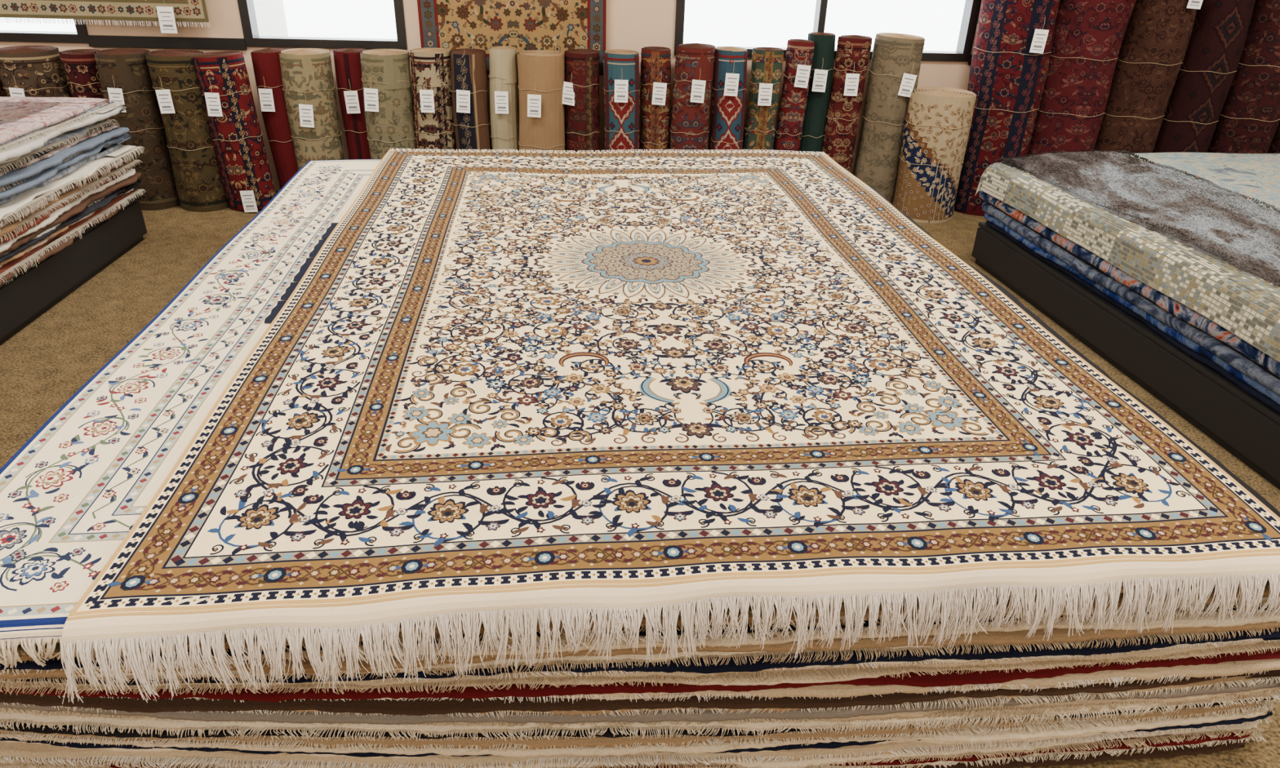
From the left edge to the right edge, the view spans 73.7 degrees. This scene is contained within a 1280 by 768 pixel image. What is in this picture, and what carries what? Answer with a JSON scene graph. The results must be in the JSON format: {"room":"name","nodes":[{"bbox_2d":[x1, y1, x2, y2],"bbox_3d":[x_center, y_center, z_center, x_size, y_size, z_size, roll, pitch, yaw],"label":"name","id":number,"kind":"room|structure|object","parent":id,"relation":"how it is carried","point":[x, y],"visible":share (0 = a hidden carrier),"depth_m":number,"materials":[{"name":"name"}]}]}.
{"room":"store","nodes":[
{"label":"store","id":0,"kind":"room"},
{"bbox_2d":[0,0,981,191],"bbox_3d":[-0.096,-2.695,5.377,13.850,3.000,0.150,0,28,-4],"label":"wall","id":1,"kind":"structure","parent":0,"point":[635,25],"depth_m":5.49,"materials":[{"name":"paint"}]},
{"bbox_2d":[0,19,88,43],"bbox_3d":[-4.813,-2.776,4.953,2.780,1.420,0.120,0,28,-4],"label":"window","id":2,"kind":"structure","parent":1,"relation":"in","point":[80,36],"depth_m":5.30,"materials":[{"name":"black"}]},
{"bbox_2d":[0,0,210,33],"bbox_3d":[-3.862,-2.847,4.862,2.625,1.524,0.140,0,28,-4],"label":"area rug","id":3,"kind":"object","parent":1,"relation":"attached to","point":[166,12],"visible":1,"depth_m":5.18,"materials":[{"name":"beige carpet"}]},
{"bbox_2d":[86,35,247,49],"bbox_3d":[-2.969,-2.146,5.364,0.950,0.065,0.025,0,28,-4],"label":"trim","id":4,"kind":"structure","parent":1,"relation":"attached to","point":[99,41],"depth_m":5.35,"materials":[{"name":"black"}]},
{"bbox_2d":[237,0,407,49],"bbox_3d":[-1.978,-2.792,5.150,1.005,1.420,0.120,0,28,-4],"label":"window","id":5,"kind":"structure","parent":1,"relation":"in","point":[246,9],"depth_m":5.41,"materials":[{"name":"black"}]},
{"bbox_2d":[417,0,606,75],"bbox_3d":[-0.790,-2.772,5.176,1.337,1.687,0.050,0,28,-4],"label":"area rug","id":6,"kind":"object","parent":1,"relation":"attached to","point":[556,25],"visible":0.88,"depth_m":5.41,"materials":[{"name":"multicoloured carpet"}]},
{"bbox_2d":[674,0,981,62],"bbox_3d":[1.232,-2.809,5.372,1.990,1.420,0.120,0,28,-4],"label":"window","id":7,"kind":"structure","parent":1,"relation":"in","point":[962,53],"depth_m":5.62,"materials":[{"name":"black"}]},
{"bbox_2d":[967,54,972,65],"bbox_3d":[4.431,-2.187,5.877,4.455,0.065,0.025,0,28,-4],"label":"trim","id":8,"kind":"structure","parent":1,"relation":"attached to","point":[971,58],"depth_m":5.71,"materials":[{"name":"black"}]},
{"bbox_2d":[0,191,1279,767],"bbox_3d":[-0.218,0.555,2.565,14.000,0.100,10.400,2,28,0],"label":"floor","id":9,"kind":"structure","parent":0,"point":[45,363],"depth_m":3.79,"materials":[{"name":"brown carpet"}]},
{"bbox_2d":[0,77,7,97],"bbox_3d":[-4.074,-1.611,5.310,0.326,0.926,0.311,2,28,0],"label":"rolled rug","id":10,"kind":"object","parent":9,"relation":"on","point":[2,94],"visible":0.06,"depth_m":5.24,"materials":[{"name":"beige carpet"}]},
{"bbox_2d":[0,45,72,97],"bbox_3d":[-3.698,-1.608,5.329,0.353,0.923,0.381,2,28,0],"label":"rolled rug","id":11,"kind":"object","parent":9,"relation":"on","point":[25,71],"visible":0.25,"depth_m":5.07,"materials":[{"name":"beige carpet"}]},
{"bbox_2d":[0,197,146,345],"bbox_3d":[-3.869,-0.255,3.500,2.300,0.250,2.900,-1,28,-5],"label":"display platform","id":12,"kind":"object","parent":9,"relation":"on","point":[31,294],"visible":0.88,"depth_m":4.13,"materials":[{"name":"black wood"}]},
{"bbox_2d":[0,97,146,286],"bbox_3d":[-3.788,-0.627,3.378,2.332,0.548,2.950,-1,28,-4],"label":"stack","id":13,"kind":"object","parent":12,"relation":"on","point":[65,170],"visible":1,"depth_m":4.08,"materials":[{"name":"multicoloured fabric"}]},
{"bbox_2d":[58,48,108,120],"bbox_3d":[-3.391,-1.615,5.381,0.256,0.905,0.248,2,28,0],"label":"rolled rug","id":14,"kind":"object","parent":9,"relation":"on","point":[80,67],"visible":0.27,"depth_m":5.14,"materials":[{"name":"red carpet"}]},
{"bbox_2d":[94,48,180,210],"bbox_3d":[-3.106,-1.577,5.298,0.294,0.930,0.317,23,35,35],"label":"rolled rug","id":15,"kind":"object","parent":9,"relation":"on","point":[124,76],"visible":0.7,"depth_m":5.17,"materials":[{"name":"beige carpet"}]},
{"bbox_2d":[144,48,230,212],"bbox_3d":[-2.789,-1.575,5.313,0.323,0.932,0.344,-16,33,-30],"label":"rolled rug","id":16,"kind":"object","parent":9,"relation":"on","point":[197,179],"visible":0.77,"depth_m":5.18,"materials":[{"name":"beige carpet"}]},
{"bbox_2d":[191,51,275,212],"bbox_3d":[-2.518,-1.561,5.302,0.361,0.932,0.323,0,28,-3],"label":"rolled rug","id":17,"kind":"object","parent":9,"relation":"on","point":[223,78],"visible":0.98,"depth_m":5.20,"materials":[{"name":"red carpet"}]},
{"bbox_2d":[250,48,297,190],"bbox_3d":[-2.272,-1.648,5.467,0.265,0.943,0.247,-11,31,-23],"label":"rolled rug","id":18,"kind":"object","parent":9,"relation":"on","point":[265,62],"visible":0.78,"depth_m":5.32,"materials":[{"name":"red carpet"}]},
{"bbox_2d":[279,48,344,170],"bbox_3d":[-2.071,-1.634,5.446,0.304,0.950,0.325,19,32,29],"label":"rolled rug","id":19,"kind":"object","parent":9,"relation":"on","point":[307,75],"visible":0.81,"depth_m":5.26,"materials":[{"name":"beige carpet"}]},
{"bbox_2d":[333,48,371,159],"bbox_3d":[-1.819,-1.672,5.545,0.228,0.938,0.252,2,28,0],"label":"rolled rug","id":20,"kind":"object","parent":9,"relation":"on","point":[347,61],"visible":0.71,"depth_m":5.37,"materials":[{"name":"red carpet"}]},
{"bbox_2d":[360,48,416,159],"bbox_3d":[-1.589,-1.627,5.459,0.312,0.952,0.298,-6,29,-14],"label":"rolled rug","id":21,"kind":"object","parent":9,"relation":"on","point":[386,77],"visible":0.69,"depth_m":5.27,"materials":[{"name":"beige carpet"}]},
{"bbox_2d":[409,48,455,151],"bbox_3d":[-1.323,-1.646,5.500,0.265,0.962,0.269,2,28,0],"label":"rolled rug","id":22,"kind":"object","parent":9,"relation":"on","point":[433,121],"visible":0.57,"depth_m":5.33,"materials":[{"name":"beige carpet"}]},
{"bbox_2d":[449,48,490,151],"bbox_3d":[-1.087,-1.656,5.516,0.235,0.977,0.257,2,28,0],"label":"rolled rug","id":23,"kind":"object","parent":9,"relation":"on","point":[468,80],"visible":0.8,"depth_m":5.35,"materials":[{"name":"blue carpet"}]},
{"bbox_2d":[488,46,519,151],"bbox_3d":[-0.879,-1.667,5.546,0.188,0.980,0.203,2,28,0],"label":"rolled rug","id":24,"kind":"object","parent":9,"relation":"on","point":[503,74],"visible":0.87,"depth_m":5.39,"materials":[{"name":"beige carpet"}]},
{"bbox_2d":[516,50,565,151],"bbox_3d":[-0.636,-1.638,5.530,0.308,0.958,0.312,2,28,0],"label":"rolled rug","id":25,"kind":"object","parent":9,"relation":"on","point":[541,73],"visible":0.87,"depth_m":5.34,"materials":[{"name":"beige carpet"}]},
{"bbox_2d":[562,48,599,151],"bbox_3d":[-0.380,-1.669,5.592,0.248,0.969,0.246,2,28,0],"label":"rolled rug","id":26,"kind":"object","parent":9,"relation":"on","point":[580,91],"visible":0.7,"depth_m":5.41,"materials":[{"name":"red carpet"}]},
{"bbox_2d":[602,49,639,151],"bbox_3d":[-0.126,-1.657,5.583,0.246,0.970,0.261,2,28,0],"label":"rolled rug","id":27,"kind":"object","parent":9,"relation":"on","point":[620,67],"visible":0.75,"depth_m":5.42,"materials":[{"name":"multicoloured carpet"}]},
{"bbox_2d":[0,164,1279,767],"bbox_3d":[-0.171,-0.163,3.244,2.972,0.539,3.521,-1,28,-6],"label":"stack","id":28,"kind":"object","parent":9,"relation":"on","point":[1000,699],"visible":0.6,"depth_m":1.78,"materials":[{"name":"beige fabric"}]},
{"bbox_2d":[0,159,1182,669],"bbox_3d":[-0.152,-0.357,3.082,2.806,0.088,3.425,-1,28,-6],"label":"floral rug","id":29,"kind":"object","parent":28,"relation":"on","point":[72,494],"visible":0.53,"depth_m":2.12,"materials":[{"name":"white fabric"}]},
{"bbox_2d":[60,148,1279,704],"bbox_3d":[0.031,-0.381,3.193,2.460,0.173,3.658,-1,28,-6],"label":"rug","id":30,"kind":"object","parent":29,"relation":"on","point":[630,381],"visible":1,"depth_m":2.02,"materials":[{"name":"fabric"}]},
{"bbox_2d":[640,46,671,151],"bbox_3d":[0.097,-1.683,5.623,0.209,0.990,0.226,2,28,0],"label":"rolled rug","id":31,"kind":"object","parent":9,"relation":"on","point":[655,61],"visible":0.72,"depth_m":5.46,"materials":[{"name":"red carpet"}]},
{"bbox_2d":[670,43,715,151],"bbox_3d":[0.329,-1.681,5.593,0.263,1.028,0.277,2,28,0],"label":"rolled rug","id":32,"kind":"object","parent":9,"relation":"on","point":[693,77],"visible":0.73,"depth_m":5.42,"materials":[{"name":"red carpet"}]},
{"bbox_2d":[710,46,747,151],"bbox_3d":[0.569,-1.680,5.623,0.232,1.012,0.251,2,28,0],"label":"rolled rug","id":33,"kind":"object","parent":9,"relation":"on","point":[730,68],"visible":0.73,"depth_m":5.46,"materials":[{"name":"multicoloured carpet"}]},
{"bbox_2d":[742,47,783,151],"bbox_3d":[0.798,-1.681,5.645,0.209,1.005,0.215,2,28,0],"label":"rolled rug","id":34,"kind":"object","parent":9,"relation":"on","point":[766,62],"visible":0.64,"depth_m":5.49,"materials":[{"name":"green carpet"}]},
{"bbox_2d":[773,39,814,152],"bbox_3d":[0.995,-1.713,5.657,0.203,1.060,0.185,2,28,0],"label":"rolled rug","id":35,"kind":"object","parent":9,"relation":"on","point":[799,52],"visible":0.76,"depth_m":5.51,"materials":[{"name":"red carpet"}]},
{"bbox_2d":[799,32,835,153],"bbox_3d":[1.155,-1.754,5.703,0.188,1.099,0.197,2,28,0],"label":"rolled rug","id":36,"kind":"object","parent":9,"relation":"on","point":[820,86],"visible":0.71,"depth_m":5.56,"materials":[{"name":"green carpet"}]},
{"bbox_2d":[821,35,872,173],"bbox_3d":[1.348,-1.729,5.671,0.232,1.095,0.236,2,28,0],"label":"rolled rug","id":37,"kind":"object","parent":9,"relation":"on","point":[853,51],"visible":0.81,"depth_m":5.53,"materials":[{"name":"red carpet"}]},
{"bbox_2d":[852,32,924,204],"bbox_3d":[1.628,-1.732,5.683,0.341,1.105,0.324,13,30,20],"label":"rolled rug","id":38,"kind":"object","parent":9,"relation":"on","point":[894,70],"visible":0.82,"depth_m":5.51,"materials":[{"name":"beige carpet"}]},
{"bbox_2d":[892,86,976,223],"bbox_3d":[1.913,-1.506,5.595,0.425,0.805,0.426,2,28,0],"label":"rolled rug","id":39,"kind":"object","parent":9,"relation":"on","point":[938,122],"visible":0.97,"depth_m":5.44,"materials":[{"name":"beige carpet"}]},
{"bbox_2d":[953,0,1060,216],"bbox_3d":[2.398,-2.258,5.420,0.464,2.323,0.482,-24,37,-39],"label":"rolled rug","id":40,"kind":"object","parent":9,"relation":"on","point":[1014,38],"visible":0.68,"depth_m":5.42,"materials":[{"name":"red carpet"}]},
{"bbox_2d":[1027,0,1136,156],"bbox_3d":[2.852,-2.231,5.457,0.472,2.267,0.480,6,28,8],"label":"rolled rug","id":41,"kind":"object","parent":9,"relation":"on","point":[1088,37],"visible":0.55,"depth_m":5.39,"materials":[{"name":"red carpet"}]},
{"bbox_2d":[971,222,1279,489],"bbox_3d":[3.381,-0.024,3.510,2.500,0.235,3.550,-2,28,-7],"label":"display platform","id":42,"kind":"object","parent":9,"relation":"on","point":[1246,427],"visible":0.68,"depth_m":3.57,"materials":[{"name":"black wood"}]},
{"bbox_2d":[974,149,1279,413],"bbox_3d":[3.317,-0.317,3.344,2.481,0.435,3.632,-2,28,-7],"label":"stack","id":43,"kind":"object","parent":42,"relation":"on","point":[1186,245],"visible":1,"depth_m":3.71,"materials":[{"name":"fabric"}]},
{"bbox_2d":[1093,0,1203,153],"bbox_3d":[3.286,-2.209,5.502,0.460,2.209,0.419,2,28,0],"label":"rolled rug","id":44,"kind":"object","parent":9,"relation":"on","point":[1155,42],"visible":0.59,"depth_m":5.45,"materials":[{"name":"brown carpet"}]},
{"bbox_2d":[1152,0,1255,152],"bbox_3d":[3.686,-2.173,5.550,0.406,2.123,0.360,2,28,0],"label":"rolled rug","id":45,"kind":"object","parent":9,"relation":"on","point":[1209,66],"visible":0.59,"depth_m":5.49,"materials":[{"name":"red carpet"}]},
{"bbox_2d":[1207,0,1279,153],"bbox_3d":[4.095,-2.202,5.541,0.414,2.205,0.397,2,28,0],"label":"rolled rug","id":46,"kind":"object","parent":9,"relation":"on","point":[1249,119],"visible":0.52,"depth_m":5.54,"materials":[{"name":"red carpet"}]},
{"bbox_2d":[1267,120,1279,153],"bbox_3d":[4.499,-2.204,5.568,0.411,2.205,0.407,4,28,4],"label":"rolled rug","id":47,"kind":"object","parent":9,"relation":"on","point":[1274,148],"visible":0.08,"depth_m":5.78,"materials":[{"name":"red carpet"}]},
{"label":"outside","id":48,"kind":"structure","parent":0,"visible":0},
{"bbox_2d":[0,0,965,51],"bbox_3d":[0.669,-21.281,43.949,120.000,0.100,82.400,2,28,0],"label":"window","id":49,"kind":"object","parent":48,"point":[716,23],"depth_m":19.37,"materials":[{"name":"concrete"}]},
{"bbox_2d":[253,0,288,36],"bbox_3d":[-5.992,-8.308,12.724,4.045,5.962,3.524,2,28,0],"label":"tree","id":50,"kind":"object","parent":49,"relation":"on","point":[269,14],"visible":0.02,"depth_m":13.71,"materials":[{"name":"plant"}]}
]}

